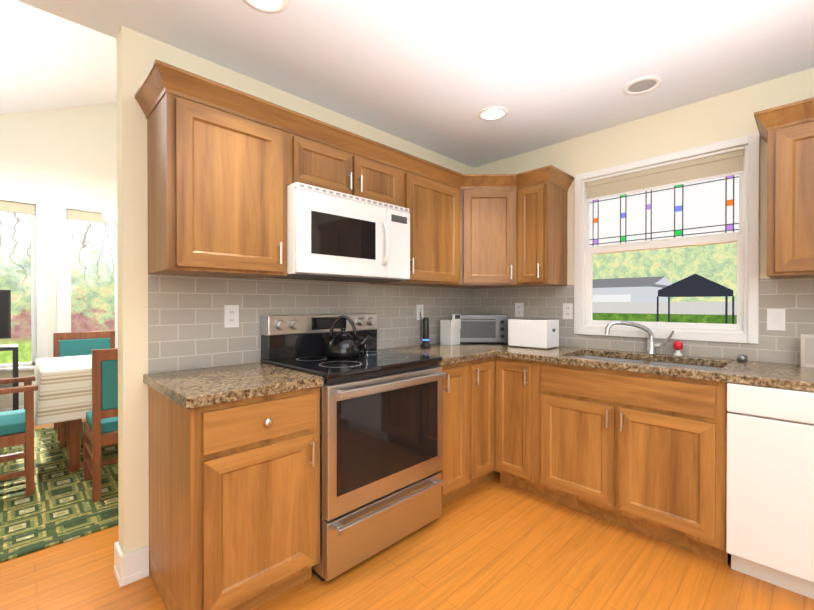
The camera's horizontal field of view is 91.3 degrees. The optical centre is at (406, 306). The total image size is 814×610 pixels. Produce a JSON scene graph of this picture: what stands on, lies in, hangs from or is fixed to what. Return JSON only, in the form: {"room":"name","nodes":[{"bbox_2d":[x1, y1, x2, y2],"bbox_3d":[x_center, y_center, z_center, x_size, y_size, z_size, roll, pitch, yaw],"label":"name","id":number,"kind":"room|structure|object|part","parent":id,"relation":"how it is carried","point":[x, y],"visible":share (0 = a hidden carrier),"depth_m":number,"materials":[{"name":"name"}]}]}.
{"room":"kitchen","nodes":[
{"label":"kitchen","id":0,"kind":"room"},
{"bbox_2d":[0,102,116,408],"bbox_3d":[-3.145,-1.108,5.266,6.320,4.600,0.120,0,0,-45],"label":"wall","id":1,"kind":"structure","parent":0,"point":[51,156],"depth_m":4.42,"materials":[{"name":"white paint"}]},
{"bbox_2d":[0,406,23,411],"bbox_3d":[-3.130,1.128,5.200,6.170,0.130,0.015,0,0,-45],"label":"baseboard","id":2,"kind":"structure","parent":1,"relation":"attached to","point":[7,409],"depth_m":4.16,"materials":[{"name":"white"}]},
{"bbox_2d":[0,191,117,371],"bbox_3d":[-3.946,-0.228,4.414,1.405,1.920,0.115,0,0,-45],"label":"dining room window","id":3,"kind":"structure","parent":1,"relation":"in","point":[38,213],"depth_m":4.36,"materials":[{"name":"white"}]},
{"bbox_2d":[116,26,473,553],"bbox_3d":[-0.322,-0.892,2.714,2.691,4.200,0.120,0,0,-45],"label":"wall","id":4,"kind":"structure","parent":0,"point":[138,53],"depth_m":1.77,"materials":[{"name":"beige paint"}]},
{"bbox_2d":[114,541,148,575],"bbox_3d":[0.152,1.139,3.286,4.190,0.130,0.019,0,0,-45],"label":"baseboard","id":5,"kind":"structure","parent":4,"relation":"attached to","point":[131,567],"depth_m":1.76,"materials":[{"name":"white wood"}]},
{"bbox_2d":[143,71,294,278],"bbox_3d":[-0.867,-0.518,1.851,0.514,0.740,0.334,0,0,-45],"label":"upper cabinet","id":6,"kind":"object","parent":4,"relation":"attached to","point":[227,166],"depth_m":1.70,"materials":[{"name":"brown wood"}]},
{"bbox_2d":[224,305,238,327],"bbox_3d":[-0.903,0.051,2.050,0.072,0.115,0.007,0,0,-45],"label":"electrical outlet plate","id":7,"kind":"object","parent":4,"relation":"attached to","point":[231,312],"depth_m":2.05,"materials":[{"name":"white plastic"}]},
{"bbox_2d":[148,274,473,372],"bbox_3d":[-0.288,0.072,2.663,2.473,0.452,0.001,0,0,-45],"label":"backsplash","id":8,"kind":"structure","parent":4,"relation":"attached to","point":[187,329],"depth_m":2.12,"materials":[{"name":"tile"}]},
{"bbox_2d":[295,119,358,196],"bbox_3d":[-0.548,-0.742,2.165,0.384,0.296,0.334,0,0,-45],"label":"upper cabinet","id":9,"kind":"object","parent":4,"relation":"attached to","point":[323,159],"depth_m":2.06,"materials":[{"name":"brown wood"}]},
{"bbox_2d":[270,182,409,282],"bbox_3d":[-0.370,-0.372,2.260,0.756,0.436,0.450,0,0,-45],"label":"microwave","id":10,"kind":"object","parent":9,"relation":"attached to","point":[332,235],"visible":0.96,"depth_m":2.07,"materials":[{"name":"white plastic"}]},
{"bbox_3d":[-0.120,-0.354,2.233,0.023,0.258,0.059,0,0,-45],"label":"handle","id":11,"kind":"part","parent":10,"relation":"part of","materials":[{"name":"white plastic"}]},
{"bbox_2d":[359,143,406,207],"bbox_3d":[-0.275,-0.743,2.434,0.382,0.296,0.334,0,0,-45],"label":"upper cabinet","id":12,"kind":"object","parent":4,"relation":"attached to","point":[382,175],"depth_m":2.33,"materials":[{"name":"brown wood"}]},
{"bbox_2d":[369,159,462,286],"bbox_3d":[0.070,-0.523,2.776,0.588,0.740,0.334,0,0,-45],"label":"upper cabinet","id":13,"kind":"object","parent":4,"relation":"attached to","point":[434,198],"depth_m":2.67,"materials":[{"name":"brown wood"}]},
{"bbox_2d":[416,305,422,319],"bbox_3d":[0.100,0.045,3.041,0.072,0.115,0.007,0,0,-45],"label":"electrical outlet plate","id":14,"kind":"object","parent":4,"relation":"attached to","point":[419,308],"depth_m":3.03,"materials":[{"name":"white plastic"}]},
{"bbox_2d":[452,174,514,287],"bbox_3d":[0.589,-0.525,3.099,0.604,0.740,0.604,0,0,-45],"label":"upper cabinet","id":15,"kind":"object","parent":4,"relation":"attached to","point":[488,199],"depth_m":2.86,"materials":[{"name":"brown wood"}]},
{"bbox_3d":[0.588,-0.501,2.850,0.360,0.665,0.054,0,0,0],"label":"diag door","id":16,"kind":"part","parent":15,"relation":"part of","materials":[{"name":"brown wood"}]},
{"bbox_2d":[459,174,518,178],"bbox_3d":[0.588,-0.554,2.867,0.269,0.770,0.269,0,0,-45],"label":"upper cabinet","id":17,"kind":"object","parent":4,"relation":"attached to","point":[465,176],"depth_m":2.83,"materials":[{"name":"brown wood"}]},
{"bbox_2d":[0,418,813,609],"bbox_3d":[0.472,1.234,2.443,7.720,0.050,9.240,0,0,-45],"label":"floor","id":18,"kind":"structure","parent":0,"point":[494,543],"depth_m":1.80,"materials":[{"name":"brown wood"}]},
{"bbox_2d":[0,344,18,409],"bbox_3d":[-4.273,0.797,3.573,1.120,0.810,0.400,0,0,-45],"label":"tv stand","id":19,"kind":"object","parent":18,"relation":"on","point":[12,347],"visible":0.42,"depth_m":3.81,"materials":[{"name":"black plastic"}]},
{"bbox_2d":[0,290,10,338],"bbox_3d":[-4.202,0.117,3.604,0.870,0.550,0.170,0,0,-45],"label":"tv","id":20,"kind":"object","parent":19,"relation":"on","point":[5,314],"visible":1,"depth_m":3.87,"materials":[{"name":"black plastic"}]},
{"bbox_2d":[0,422,118,562],"bbox_3d":[-2.657,1.200,2.957,3.450,0.012,2.570,0,0,-45],"label":"rug","id":21,"kind":"object","parent":18,"relation":"on","point":[59,506],"visible":0.33,"depth_m":2.44,"materials":[{"name":"green carpet"}]},
{"bbox_2d":[0,376,37,495],"bbox_3d":[-2.695,0.731,2.545,0.480,0.930,0.500,0,0,-45],"label":"chair","id":22,"kind":"object","parent":21,"relation":"on","point":[16,427],"visible":1,"depth_m":2.51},
{"bbox_2d":[0,409,24,435],"bbox_3d":[-2.703,0.566,2.536,0.458,0.458,0.456,0,0,-45],"label":"cushion","id":23,"kind":"object","parent":22,"relation":"on","point":[12,423],"depth_m":2.50,"materials":[{"name":"teal fabric"}]},
{"bbox_2d":[33,355,91,471],"bbox_3d":[-2.251,0.814,3.554,1.590,0.752,0.990,0,0,-45],"label":"dining table","id":24,"kind":"object","parent":21,"relation":"on","point":[63,395],"visible":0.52,"depth_m":2.81,"materials":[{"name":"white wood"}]},
{"bbox_3d":[-2.251,0.818,3.554,1.490,0.745,0.890,0,0,-45],"label":"frame","id":25,"kind":"part","parent":24,"relation":"part of","materials":[{"name":"brown wood"}]},
{"bbox_2d":[53,331,114,440],"bbox_3d":[-3.076,0.724,3.841,0.480,0.930,0.460,0,0,-45],"label":"chair","id":26,"kind":"object","parent":21,"relation":"on","point":[76,343],"visible":0.19,"depth_m":3.93,"materials":[{"name":"teal fabric"}]},
{"bbox_2d":[59,338,109,356],"bbox_3d":[-3.077,0.559,3.841,0.456,0.458,0.458,0,0,-45],"label":"cushion","id":27,"kind":"object","parent":26,"relation":"on","point":[67,346],"depth_m":3.94,"materials":[{"name":"teal fabric"}]},
{"bbox_2d":[83,348,117,501],"bbox_3d":[-1.902,0.730,2.752,0.480,0.930,0.460,0,0,-45],"label":"chair","id":28,"kind":"object","parent":21,"relation":"on","point":[102,416],"visible":0.38,"depth_m":2.47,"materials":[{"name":"brown wood"}]},
{"bbox_2d":[86,360,117,432],"bbox_3d":[-1.901,0.565,2.750,0.456,0.458,0.458,0,0,-45],"label":"cushion","id":29,"kind":"object","parent":28,"relation":"on","point":[103,417],"depth_m":2.47,"materials":[{"name":"teal fabric"}]},
{"bbox_2d":[148,386,319,609],"bbox_3d":[-0.765,0.778,1.755,0.513,0.870,0.624,0,0,-45],"label":"base cabinet","id":30,"kind":"object","parent":18,"relation":"on","point":[234,505],"depth_m":1.52,"materials":[{"name":"brown wood"}]},
{"bbox_2d":[143,362,322,408],"bbox_3d":[-0.769,0.323,1.743,0.534,0.040,0.631,0,0,-45],"label":"countertop","id":31,"kind":"structure","parent":30,"relation":"on","point":[195,388],"depth_m":1.61,"materials":[{"name":"stone"}]},
{"bbox_2d":[260,313,445,580],"bbox_3d":[-0.280,0.631,2.174,0.756,1.160,0.709,0,0,-45],"label":"range","id":32,"kind":"object","parent":18,"relation":"on","point":[381,482],"visible":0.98,"depth_m":1.94,"materials":[{"name":"silver metal"}]},
{"bbox_2d":[326,315,370,358],"bbox_3d":[-0.346,0.167,2.233,0.221,0.234,0.193,0,0,-45],"label":"kettle","id":33,"kind":"object","parent":32,"relation":"on","point":[342,344],"visible":1,"depth_m":2.17,"materials":[{"name":"black metal"}]},
{"bbox_2d":[260,349,441,378],"bbox_3d":[-0.299,0.296,2.192,0.756,0.022,0.654,0,0,-45],"label":"cooktop","id":34,"kind":"object","parent":32,"relation":"in","point":[369,362],"depth_m":2.04,"materials":[{"name":"black glass"}]},
{"bbox_3d":[-0.267,0.446,2.161,0.664,0.760,0.568,0,0,-45],"label":"glass","id":35,"kind":"part","parent":32,"relation":"part of","materials":[{"name":"black glass"}]},
{"bbox_2d":[440,361,471,504],"bbox_3d":[0.066,0.773,2.576,0.287,0.870,0.624,0,0,-45],"label":"base cabinet","id":36,"kind":"object","parent":18,"relation":"on","point":[456,471],"depth_m":2.38,"materials":[{"name":"brown wood"}]},
{"bbox_2d":[472,357,495,488],"bbox_3d":[0.266,0.772,2.774,0.275,0.870,0.624,0,0,-45],"label":"base cabinet","id":37,"kind":"object","parent":18,"relation":"on","point":[483,370],"depth_m":2.58,"materials":[{"name":"brown wood"}]},
{"bbox_2d":[380,343,494,365],"bbox_3d":[0.154,0.318,2.655,0.530,0.040,0.631,0,0,-45],"label":"countertop","id":38,"kind":"structure","parent":37,"relation":"on","point":[450,355],"depth_m":2.59,"materials":[{"name":"stone"}]},
{"bbox_2d":[420,311,421,340],"bbox_3d":[0.114,0.167,2.971,0.033,0.254,0.134,0,0,-14],"label":"power cord","id":39,"kind":"object","parent":38,"relation":"on","point":[420,325],"visible":0.88,"depth_m":3.00,"materials":[{"name":"black plastic"}]},
{"bbox_2d":[420,317,430,347],"bbox_3d":[0.135,0.188,2.863,0.080,0.217,0.080,0,0,-45],"label":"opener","id":40,"kind":"object","parent":38,"relation":"on","point":[425,334],"visible":1,"depth_m":2.84,"materials":[{"name":"black plastic"}]},
{"bbox_2d":[439,342,813,391],"bbox_3d":[1.479,0.321,2.162,0.662,0.040,3.194,0,0,-45],"label":"countertop","id":41,"kind":"structure","parent":37,"relation":"on","point":[788,376],"depth_m":2.09,"materials":[{"name":"stone"}]},
{"bbox_2d":[604,320,674,354],"bbox_3d":[1.447,0.195,2.480,0.193,0.209,0.352,0,0,-45],"label":"faucet","id":42,"kind":"object","parent":41,"relation":"on","point":[652,345],"visible":1,"depth_m":2.48,"materials":[{"name":"silver metal"}]},
{"bbox_2d":[579,355,721,370],"bbox_3d":[1.348,0.435,2.313,0.416,0.189,0.786,0,0,-45],"label":"sink","id":43,"kind":"object","parent":41,"relation":"in","point":[669,364],"visible":0.02,"depth_m":2.42,"materials":[{"name":"silver metal"}]},
{"bbox_2d":[673,341,682,355],"bbox_3d":[1.631,0.253,2.395,0.054,0.093,0.054,0,0,-45],"label":"scrubber","id":44,"kind":"object","parent":41,"relation":"on","point":[677,346],"visible":1,"depth_m":2.38,"materials":[{"name":"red plastic"}]},
{"bbox_2d":[737,355,747,361],"bbox_3d":[1.817,0.283,2.157,0.045,0.035,0.046,0,0,-45],"label":"cup","id":45,"kind":"object","parent":41,"relation":"on","point":[741,358],"visible":1,"depth_m":2.14,"materials":[{"name":"silver metal"}]},
{"bbox_2d":[801,334,813,366],"bbox_3d":[2.040,0.222,1.969,0.056,0.160,0.130,0,0,-45],"label":"framed picture","id":46,"kind":"object","parent":41,"relation":"on","point":[807,350],"visible":1,"depth_m":1.98,"materials":[{"name":"silver metal"}]},
{"bbox_2d":[496,356,579,498],"bbox_3d":[0.900,0.772,2.779,0.624,0.870,0.300,0,0,-45],"label":"base cabinet","id":47,"kind":"object","parent":18,"relation":"on","point":[524,388],"depth_m":2.49,"materials":[{"name":"brown wood"}]},
{"bbox_2d":[471,342,509,345],"bbox_3d":[0.590,0.315,3.082,0.390,0.040,0.635,0,0,-45],"label":"countertop","id":48,"kind":"structure","parent":47,"relation":"on","point":[472,343],"depth_m":3.07,"materials":[{"name":"stone"}]},
{"bbox_2d":[440,314,460,344],"bbox_3d":[0.342,0.178,3.074,0.110,0.235,0.130,0,0,-45],"label":"can opener","id":49,"kind":"object","parent":48,"relation":"on","point":[449,331],"visible":1,"depth_m":3.04,"materials":[{"name":"white plastic"}]},
{"bbox_2d":[460,314,507,343],"bbox_3d":[0.590,0.181,3.245,0.400,0.227,0.292,0,0,0],"label":"toaster oven","id":50,"kind":"object","parent":48,"relation":"on","point":[484,327],"visible":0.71,"depth_m":3.12,"materials":[{"name":"silver metal"}]},
{"bbox_2d":[508,319,558,348],"bbox_3d":[0.921,0.196,2.886,0.190,0.201,0.312,0,0,-45],"label":"toaster","id":51,"kind":"object","parent":48,"relation":"on","point":[535,333],"visible":1,"depth_m":2.81,"materials":[{"name":"white plastic"}]},
{"bbox_2d":[552,383,730,565],"bbox_3d":[1.359,0.874,2.304,0.428,0.672,0.831,0,0,-45],"label":"base cabinet","id":52,"kind":"object","parent":18,"relation":"on","point":[652,464],"depth_m":2.03,"materials":[{"name":"brown wood"}]},
{"bbox_2d":[726,383,813,598],"bbox_3d":[1.862,0.779,1.785,0.624,0.868,0.604,0,0,-45],"label":"dishwasher","id":53,"kind":"object","parent":18,"relation":"on","point":[770,490],"visible":0.98,"depth_m":1.68,"materials":[{"name":"white"}]},
{"bbox_2d":[0,0,813,167],"bbox_3d":[0.059,-2.198,2.015,6.320,1.980,9.000,0,0,-45],"label":"ceiling","id":54,"kind":"structure","parent":0,"point":[436,76],"depth_m":1.98,"materials":[{"name":"white paint"}]},
{"bbox_2d":[102,209,116,225],"bbox_3d":[-2.271,-1.543,3.512,0.683,1.821,0.711,0,0,-45],"label":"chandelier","id":55,"kind":"object","parent":54,"relation":"hanging from","point":[109,216],"visible":0.06,"depth_m":3.28,"materials":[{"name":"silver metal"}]},
{"bbox_2d":[243,0,288,13],"bbox_3d":[-0.559,-1.211,1.551,0.189,0.007,0.189,0,0,0],"label":"recessed light","id":56,"kind":"object","parent":54,"relation":"in","point":[265,6],"depth_m":1.60,"materials":[{"name":"white"}]},
{"bbox_2d":[478,106,507,120],"bbox_3d":[0.543,-1.217,2.520,0.189,0.007,0.189,0,0,0],"label":"recessed light","id":57,"kind":"object","parent":54,"relation":"in","point":[493,113],"depth_m":2.52,"materials":[{"name":"white"}]},
{"bbox_2d":[623,76,661,94],"bbox_3d":[1.299,-1.215,2.197,0.189,0.007,0.189,0,0,0],"label":"recessed light","id":58,"kind":"object","parent":54,"relation":"in","point":[642,85],"depth_m":2.20,"materials":[{"name":"white"}]},
{"bbox_2d":[474,67,813,363],"bbox_3d":[2.420,-0.152,1.772,0.120,2.730,5.320,0,0,-45],"label":"wall","id":59,"kind":"structure","parent":0,"point":[723,117],"depth_m":2.47,"materials":[{"name":"beige paint"}]},
{"bbox_2d":[515,303,522,316],"bbox_3d":[0.905,0.030,3.209,0.007,0.115,0.072,0,0,-45],"label":"electrical outlet plate","id":60,"kind":"object","parent":59,"relation":"attached to","point":[518,306],"depth_m":3.21,"materials":[{"name":"white plastic"}]},
{"bbox_2d":[515,171,570,286],"bbox_3d":[0.980,-0.524,2.895,0.334,0.740,0.235,0,0,-45],"label":"upper cabinet","id":61,"kind":"object","parent":59,"relation":"attached to","point":[541,200],"depth_m":2.79,"materials":[{"name":"brown wood"}]},
{"bbox_2d":[563,303,572,318],"bbox_3d":[1.183,0.036,2.927,0.007,0.115,0.072,0,0,-45],"label":"electrical outlet plate","id":62,"kind":"object","parent":59,"relation":"attached to","point":[567,307],"depth_m":2.92,"materials":[{"name":"white plastic"}]},
{"bbox_2d":[474,277,813,363],"bbox_3d":[1.609,0.073,2.502,0.001,0.452,2.895,0,0,-45],"label":"backsplash","id":63,"kind":"structure","parent":59,"relation":"attached to","point":[794,297],"depth_m":2.35,"materials":[{"name":"tile"}]},
{"bbox_2d":[574,133,759,343],"bbox_3d":[1.613,-0.372,2.573,0.140,1.150,1.005,0,0,-45],"label":"kitchen window","id":64,"kind":"structure","parent":59,"relation":"in","point":[713,195],"depth_m":2.47,"materials":[{"name":"white"}]},
{"bbox_2d":[585,149,744,200],"bbox_3d":[1.595,-0.818,2.552,0.024,0.132,0.871,0,0,-45],"label":"shade","id":65,"kind":"object","parent":64,"relation":"attached to","point":[727,164],"depth_m":2.49,"materials":[{"name":"beige fabric"}]},
{"bbox_2d":[767,309,785,330],"bbox_3d":[1.974,0.071,2.127,0.007,0.115,0.072,0,0,-45],"label":"electrical outlet plate","id":66,"kind":"object","parent":59,"relation":"attached to","point":[775,319],"depth_m":2.12,"materials":[{"name":"white plastic"}]},
{"bbox_2d":[763,103,813,278],"bbox_3d":[1.992,-0.518,1.871,0.334,0.740,0.425,0,0,-45],"label":"upper cabinet","id":67,"kind":"object","parent":59,"relation":"attached to","point":[789,135],"depth_m":1.85,"materials":[{"name":"brown wood"}]},
{"bbox_3d":[2.114,-0.887,1.728,0.363,0.090,0.892,0,0,-45],"label":"crown","id":68,"kind":"part","parent":67,"relation":"part of","materials":[{"name":"brown wood"}]},
{"label":"outside","id":69,"kind":"structure","parent":0,"visible":0},
{"bbox_2d":[0,211,114,363],"bbox_3d":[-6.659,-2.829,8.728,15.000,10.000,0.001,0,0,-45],"label":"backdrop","id":70,"kind":"structure","parent":69,"point":[92,276],"depth_m":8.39,"materials":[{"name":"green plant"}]},
{"bbox_2d":[593,276,671,301],"bbox_3d":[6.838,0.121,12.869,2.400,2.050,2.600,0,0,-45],"label":"house","id":71,"kind":"structure","parent":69,"point":[641,289],"depth_m":11.89,"materials":[{"name":"white"}]},
{"bbox_2d":[592,302,736,314],"bbox_3d":[5.248,0.527,10.248,0.070,1.270,15.000,0,0,-45],"label":"fence","id":72,"kind":"object","parent":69,"point":[711,308],"visible":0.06,"depth_m":9.36,"materials":[{"name":"white"}]},
{"bbox_2d":[593,235,736,301],"bbox_3d":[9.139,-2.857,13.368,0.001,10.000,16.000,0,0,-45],"label":"trees","id":73,"kind":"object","parent":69,"point":[716,263],"depth_m":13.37,"materials":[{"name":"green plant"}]},
{"bbox_3d":[1.839,1.518,5.130,22.000,0.050,18.500,0,0,-45],"label":"lawn","id":74,"kind":"structure","parent":69,"visible":0},
{"bbox_2d":[592,313,736,323],"bbox_3d":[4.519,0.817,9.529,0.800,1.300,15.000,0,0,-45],"label":"grass","id":75,"kind":"structure","parent":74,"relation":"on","point":[696,318],"depth_m":8.21,"materials":[{"name":"green plant"}]},
{"bbox_2d":[657,274,733,323],"bbox_3d":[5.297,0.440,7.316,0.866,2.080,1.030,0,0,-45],"label":"canopy","id":76,"kind":"object","parent":74,"relation":"on","point":[694,285],"visible":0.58,"depth_m":7.11,"materials":[{"name":"black fabric"}]}
]}

